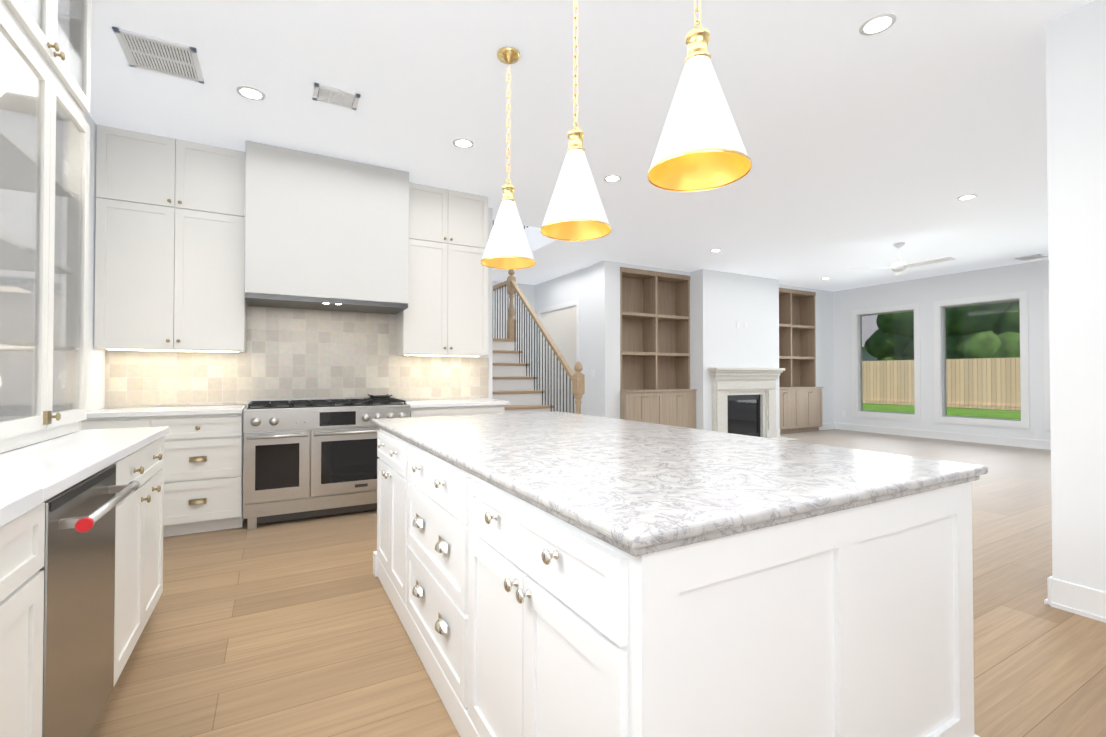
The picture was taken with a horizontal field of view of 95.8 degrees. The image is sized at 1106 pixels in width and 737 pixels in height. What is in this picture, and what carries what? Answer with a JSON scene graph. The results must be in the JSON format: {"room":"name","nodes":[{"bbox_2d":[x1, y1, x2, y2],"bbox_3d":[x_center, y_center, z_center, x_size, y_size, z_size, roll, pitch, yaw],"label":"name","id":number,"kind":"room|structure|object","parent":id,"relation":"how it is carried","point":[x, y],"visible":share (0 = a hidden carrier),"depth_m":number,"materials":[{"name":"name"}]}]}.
{"room":"kitchen","nodes":[
{"label":"kitchen","id":0,"kind":"room"},
{"bbox_2d":[2,0,109,411],"bbox_3d":[-1.732,-0.316,0.612,0.150,3.000,7.640,0,-1,-29],"label":"wall","id":1,"kind":"structure","parent":0,"point":[95,356],"depth_m":3.58,"materials":[{"name":"paint"}]},
{"bbox_2d":[106,318,481,407],"bbox_3d":[-2.151,-0.264,4.685,3.090,3.000,0.120,0,-1,-29],"label":"wall","id":2,"kind":"structure","parent":0,"point":[246,318],"depth_m":4.24,"materials":[{"name":"paint"}]},
{"bbox_2d":[94,124,246,352],"bbox_3d":[-2.971,-0.952,3.955,0.922,1.633,0.343,0,-1,-29],"label":"upper cabinet","id":3,"kind":"object","parent":2,"relation":"attached to","point":[169,244],"visible":1,"depth_m":3.81,"materials":[{"name":"white wood"}]},
{"bbox_2d":[105,304,488,406],"bbox_3d":[-2.085,-0.127,4.646,3.170,0.875,0.009,0,-1,-29],"label":"backsplash","id":4,"kind":"structure","parent":2,"relation":"attached to","point":[298,353],"depth_m":4.52,"materials":[{"name":"beige tile"}]},
{"bbox_2d":[244,140,408,313],"bbox_3d":[-1.967,-1.150,4.402,1.253,1.227,0.547,0,-1,-29],"label":"range hood","id":5,"kind":"object","parent":2,"relation":"attached to","point":[323,232],"visible":0.98,"depth_m":4.14,"materials":[{"name":"paint"}]},
{"bbox_2d":[396,182,487,356],"bbox_3d":[-1.097,-0.939,5.002,0.848,1.633,0.343,0,-1,-29],"label":"upper cabinet","id":6,"kind":"object","parent":2,"relation":"attached to","point":[445,313],"visible":0.92,"depth_m":4.87,"materials":[{"name":"white wood"}]},
{"bbox_2d":[482,207,493,398],"bbox_3d":[-1.997,-1.726,7.739,0.120,6.000,5.270,0,-1,-29],"label":"wall","id":7,"kind":"structure","parent":0,"point":[490,210],"depth_m":5.44,"materials":[{"name":"paint"}]},
{"bbox_2d":[494,281,533,376],"bbox_3d":[-1.508,-0.203,9.562,2.490,3.000,0.130,0,-1,-29],"label":"wall","id":8,"kind":"structure","parent":0,"point":[528,290],"depth_m":9.99,"materials":[{"name":"paint"}]},
{"bbox_2d":[518,225,661,418],"bbox_3d":[0.244,-1.708,9.151,0.150,6.000,4.990,0,-1,-29],"label":"wall","id":9,"kind":"structure","parent":0,"point":[559,323],"depth_m":10.26,"materials":[{"name":"paint"}]},
{"bbox_2d":[538,299,579,389],"bbox_3d":[0.083,0.049,9.307,0.018,2.490,1.540,0,-1,-29],"label":"trim","id":10,"kind":"structure","parent":9,"relation":"attached to","point":[562,305],"depth_m":8.95,"materials":[{"name":"paint"}]},
{"bbox_2d":[89,0,1094,290],"bbox_3d":[2.265,-3.301,5.746,12.100,3.100,12.940,0,-1,-29],"label":"ceiling","id":11,"kind":"structure","parent":0,"point":[913,122],"depth_m":3.42,"materials":[{"name":"paint"}]},
{"bbox_2d":[112,26,203,83],"bbox_3d":[-2.239,-1.781,2.862,0.360,0.012,0.370,0,-1,-29],"label":"ceiling vent","id":12,"kind":"object","parent":11,"relation":"in","point":[156,55],"visible":1,"depth_m":2.84,"materials":[{"name":"metal"}]},
{"bbox_2d":[236,86,265,100],"bbox_3d":[-1.954,-1.779,3.233,0.164,0.006,0.164,0,-1,-29],"label":"recessed light","id":13,"kind":"object","parent":11,"relation":"in","point":[252,92],"visible":1,"depth_m":3.23,"materials":[{"name":"paint"}]},
{"bbox_2d":[312,82,359,109],"bbox_3d":[-1.419,-1.776,3.269,0.270,0.012,0.200,0,-1,-29],"label":"ceiling vent","id":14,"kind":"object","parent":11,"relation":"in","point":[335,96],"visible":1,"depth_m":3.25,"materials":[{"name":"metal"}]},
{"bbox_2d":[453,138,473,147],"bbox_3d":[-0.706,-1.771,3.930,0.164,0.006,0.164,0,-1,-29],"label":"recessed light","id":15,"kind":"object","parent":11,"relation":"in","point":[463,142],"visible":1,"depth_m":3.93,"materials":[{"name":"paint"}]},
{"bbox_2d":[480,47,535,268],"bbox_3d":[-0.253,-1.191,2.836,0.313,1.194,0.313,0,-1,-29],"label":"pendant light","id":16,"kind":"object","parent":11,"relation":"hanging from","point":[507,246],"visible":1,"depth_m":2.78,"materials":[{"name":"white metal"}]},
{"bbox_2d":[540,0,611,240],"bbox_3d":[0.100,-1.199,2.203,0.313,1.194,0.313,0,-1,-29],"label":"pendant light","id":17,"kind":"object","parent":11,"relation":"hanging from","point":[575,211],"visible":1,"depth_m":2.14,"materials":[{"name":"white metal"}]},
{"bbox_2d":[604,175,620,181],"bbox_3d":[0.552,-1.762,4.632,0.164,0.006,0.164,0,-1,-29],"label":"recessed light","id":18,"kind":"object","parent":11,"relation":"in","point":[611,178],"visible":1,"depth_m":4.63,"materials":[{"name":"paint"}]},
{"bbox_2d":[647,0,751,191],"bbox_3d":[0.454,-1.207,1.570,0.313,1.194,0.313,0,-1,-29],"label":"pendant light","id":19,"kind":"object","parent":11,"relation":"hanging from","point":[700,147],"visible":1,"depth_m":1.51,"materials":[{"name":"white metal"}]},
{"bbox_2d":[859,13,896,35],"bbox_3d":[1.688,-1.787,2.598,0.164,0.006,0.164,0,-1,-29],"label":"recessed light","id":20,"kind":"object","parent":11,"relation":"in","point":[873,24],"visible":1,"depth_m":2.59,"materials":[{"name":"paint"}]},
{"bbox_2d":[851,242,955,276],"bbox_3d":[4.884,-1.537,6.848,1.204,0.400,1.095,0,-1,-29],"label":"ceiling fan","id":21,"kind":"object","parent":11,"relation":"hanging from","point":[898,268],"visible":1,"depth_m":6.86,"materials":[{"name":"paint"}]},
{"bbox_2d":[957,194,976,199],"bbox_3d":[4.249,-1.755,5.128,0.164,0.006,0.164,0,-1,-29],"label":"recessed light","id":22,"kind":"object","parent":11,"relation":"in","point":[967,197],"visible":0.98,"depth_m":5.12,"materials":[{"name":"paint"}]},
{"bbox_2d":[1014,254,1047,260],"bbox_3d":[7.407,-1.719,7.739,0.300,0.012,0.300,0,-1,-29],"label":"ceiling vent","id":23,"kind":"object","parent":11,"relation":"in","point":[1030,257],"visible":1,"depth_m":7.72,"materials":[{"name":"metal"}]},
{"bbox_2d":[90,429,1105,736],"bbox_3d":[2.265,1.298,5.688,12.100,0.100,12.940,0,-1,-29],"label":"floor","id":24,"kind":"structure","parent":0,"point":[284,629],"depth_m":2.24,"materials":[{"name":"brown wood"}]},
{"bbox_2d":[0,502,44,736],"bbox_3d":[-1.268,0.742,0.617,0.662,0.884,0.920,0,-1,-29],"label":"base cabinet","id":25,"kind":"object","parent":24,"relation":"on","point":[22,544],"depth_m":1.09,"materials":[{"name":"white wood"}]},
{"bbox_2d":[0,426,167,529],"bbox_3d":[-1.094,0.278,0.326,0.677,0.036,4.590,0,-1,-29],"label":"countertop","id":26,"kind":"structure","parent":25,"relation":"on","point":[31,475],"depth_m":1.49,"materials":[{"name":"white stone"}]},
{"bbox_2d":[0,0,90,452],"bbox_3d":[-2.072,-0.759,1.820,0.412,2.073,0.930,0,-1,-29],"label":"hutch","id":27,"kind":"object","parent":26,"relation":"on","point":[44,178],"visible":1,"depth_m":1.86,"materials":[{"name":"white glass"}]},
{"bbox_2d":[114,434,165,685],"bbox_3d":[-1.997,0.758,1.923,0.662,0.884,0.870,0,-1,-29],"label":"base cabinet","id":28,"kind":"object","parent":24,"relation":"on","point":[139,516],"depth_m":2.02,"materials":[{"name":"white wood"}]},
{"bbox_2d":[39,464,140,736],"bbox_3d":[-1.579,0.756,1.314,0.675,0.870,0.592,0,-1,-29],"label":"dishwasher","id":29,"kind":"object","parent":28,"relation":"in","point":[78,568],"visible":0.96,"depth_m":1.38,"materials":[{"name":"grey metal"}]},
{"bbox_2d":[81,405,246,536],"bbox_3d":[-2.897,0.764,3.807,0.928,0.919,0.637,0,-1,-29],"label":"base cabinet","id":30,"kind":"object","parent":24,"relation":"on","point":[203,468],"visible":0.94,"depth_m":3.66,"materials":[{"name":"white wood"}]},
{"bbox_2d":[243,394,409,529],"bbox_3d":[-1.928,0.733,4.303,1.236,0.993,0.713,0,-1,-29],"label":"range","id":31,"kind":"object","parent":24,"relation":"on","point":[308,457],"visible":0.9,"depth_m":3.99,"materials":[{"name":"silver metal"}]},
{"bbox_2d":[401,399,508,416],"bbox_3d":[-0.989,0.777,4.872,0.944,0.919,0.637,0,-1,-29],"label":"base cabinet","id":32,"kind":"object","parent":24,"relation":"on","point":[432,408],"visible":0.08,"depth_m":4.63,"materials":[{"name":"white wood"}]},
{"bbox_2d":[492,269,584,413],"bbox_3d":[-1.075,-0.157,7.463,1.140,2.854,3.955,0,-1,-29],"label":"staircase","id":33,"kind":"structure","parent":24,"relation":"on","point":[513,383],"depth_m":6.95,"materials":[{"name":"paint"}]},
{"bbox_2d":[620,267,696,428],"bbox_3d":[1.715,-0.180,8.539,1.530,2.926,0.509,0,-1,-29],"label":"bookshelf","id":34,"kind":"object","parent":24,"relation":"on","point":[655,347],"visible":0.85,"depth_m":8.63,"materials":[{"name":"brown wood"}]},
{"bbox_2d":[373,423,979,736],"bbox_3d":[0.080,0.768,2.195,1.290,0.870,2.460,0,-1,-29],"label":"kitchen island","id":35,"kind":"object","parent":24,"relation":"on","point":[553,574],"depth_m":1.15,"materials":[{"name":"wood"}]},
{"bbox_2d":[372,411,987,554],"bbox_3d":[0.088,0.312,2.205,1.290,0.042,2.480,0,-1,-29],"label":"island countertop","id":36,"kind":"structure","parent":35,"relation":"on","point":[635,486],"depth_m":1.36,"materials":[{"name":"white stone"}]},
{"bbox_2d":[708,368,798,440],"bbox_3d":[3.443,0.641,9.064,1.800,1.299,0.992,0,-1,-29],"label":"fireplace","id":37,"kind":"object","parent":24,"relation":"on","point":[736,392],"visible":0.83,"depth_m":9.03,"materials":[{"name":"stone"}]},
{"bbox_2d":[779,288,822,433],"bbox_3d":[4.832,-0.158,10.279,1.590,2.926,0.509,0,-1,-29],"label":"bookshelf","id":38,"kind":"object","parent":24,"relation":"on","point":[800,400],"visible":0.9,"depth_m":10.37,"materials":[{"name":"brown wood"}]},
{"bbox_2d":[574,260,849,436],"bbox_3d":[3.346,-1.702,9.657,6.060,6.000,1.170,0,-1,-29],"label":"wall","id":39,"kind":"structure","parent":0,"point":[718,299],"depth_m":8.82,"materials":[{"name":"paint"}]},
{"bbox_2d":[819,422,834,429],"bbox_3d":[5.843,1.242,10.707,0.600,0.140,0.028,0,-1,-29],"label":"baseboard","id":40,"kind":"structure","parent":39,"relation":"attached to","point":[825,426],"depth_m":10.74,"materials":[{"name":"paint"}]},
{"bbox_2d":[862,315,878,360],"bbox_3d":[21.846,-1.457,40.026,13.700,6.520,20.700,0,-1,-29],"label":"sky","id":41,"kind":"structure","parent":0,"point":[873,327],"depth_m":32.69,"materials":[{"name":"white"}]},
{"bbox_2d":[850,260,1041,439],"bbox_3d":[8.174,-0.230,7.381,0.150,3.000,9.800,0,-1,-29],"label":"wall","id":42,"kind":"structure","parent":0,"point":[1027,276],"depth_m":9.00,"materials":[{"name":"paint"}]},
{"bbox_2d":[852,303,920,420],"bbox_3d":[6.678,-0.117,10.015,0.143,2.230,1.270,0,-1,-29],"label":"window","id":43,"kind":"structure","parent":42,"relation":"in","point":[857,395],"depth_m":10.10,"materials":[{"name":"paint"}]},
{"bbox_2d":[835,423,1050,449],"bbox_3d":[8.306,1.194,6.944,0.028,0.140,9.000,0,-1,-29],"label":"baseboard","id":44,"kind":"structure","parent":42,"relation":"attached to","point":[997,440],"depth_m":8.98,"materials":[{"name":"paint"}]},
{"bbox_2d":[934,291,1029,428],"bbox_3d":[7.422,-0.134,8.684,0.143,2.230,1.320,0,-1,-29],"label":"window","id":45,"kind":"structure","parent":42,"relation":"in","point":[940,393],"depth_m":8.70,"materials":[{"name":"paint"}]},
{"bbox_2d":[1043,289,1050,429],"bbox_3d":[8.156,-0.150,7.370,0.143,2.230,1.310,0,-1,-29],"label":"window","id":46,"kind":"structure","parent":42,"relation":"in","point":[1046,358],"depth_m":7.88,"materials":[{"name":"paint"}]},
{"bbox_2d":[1042,0,1105,591],"bbox_3d":[3.456,-0.310,1.104,0.150,3.000,3.440,0,-1,-29],"label":"wall","id":47,"kind":"structure","parent":0,"point":[1070,272],"depth_m":2.48,"materials":[{"name":"paint"}]},
{"bbox_2d":[1044,576,1105,622],"bbox_3d":[3.379,1.120,1.042,0.028,0.140,3.498,0,-1,-29],"label":"baseboard","id":48,"kind":"structure","parent":47,"relation":"attached to","point":[1084,601],"depth_m":2.46,"materials":[{"name":"paint"}]},
{"label":"outside","id":49,"kind":"structure","parent":0,"visible":0},
{"bbox_2d":[863,403,1020,419],"bbox_3d":[27.172,1.662,23.774,49.010,0.130,65.000,0,-1,-29],"label":"lawn","id":50,"kind":"structure","parent":49,"point":[970,413],"depth_m":17.66,"materials":[{"name":"green plant"}]},
{"bbox_2d":[864,311,913,360],"bbox_3d":[17.304,-1.831,24.817,3.640,6.883,3.668,0,-1,-29],"label":"tree","id":51,"kind":"object","parent":50,"relation":"on","point":[880,335],"depth_m":23.93,"materials":[{"name":"green plant"}]},
{"bbox_2d":[862,357,1020,410],"bbox_3d":[16.734,0.564,17.959,0.160,1.920,65.000,0,-1,-29],"label":"fence","id":52,"kind":"object","parent":50,"relation":"on","point":[871,370],"depth_m":19.41,"materials":[{"name":"brown wood"}]},
{"bbox_2d":[946,301,1019,358],"bbox_3d":[18.937,-3.368,21.924,5.733,9.883,5.336,0,-1,-29],"label":"tree","id":53,"kind":"object","parent":50,"relation":"on","point":[1001,348],"depth_m":20.69,"materials":[{"name":"green plant"}]}
]}

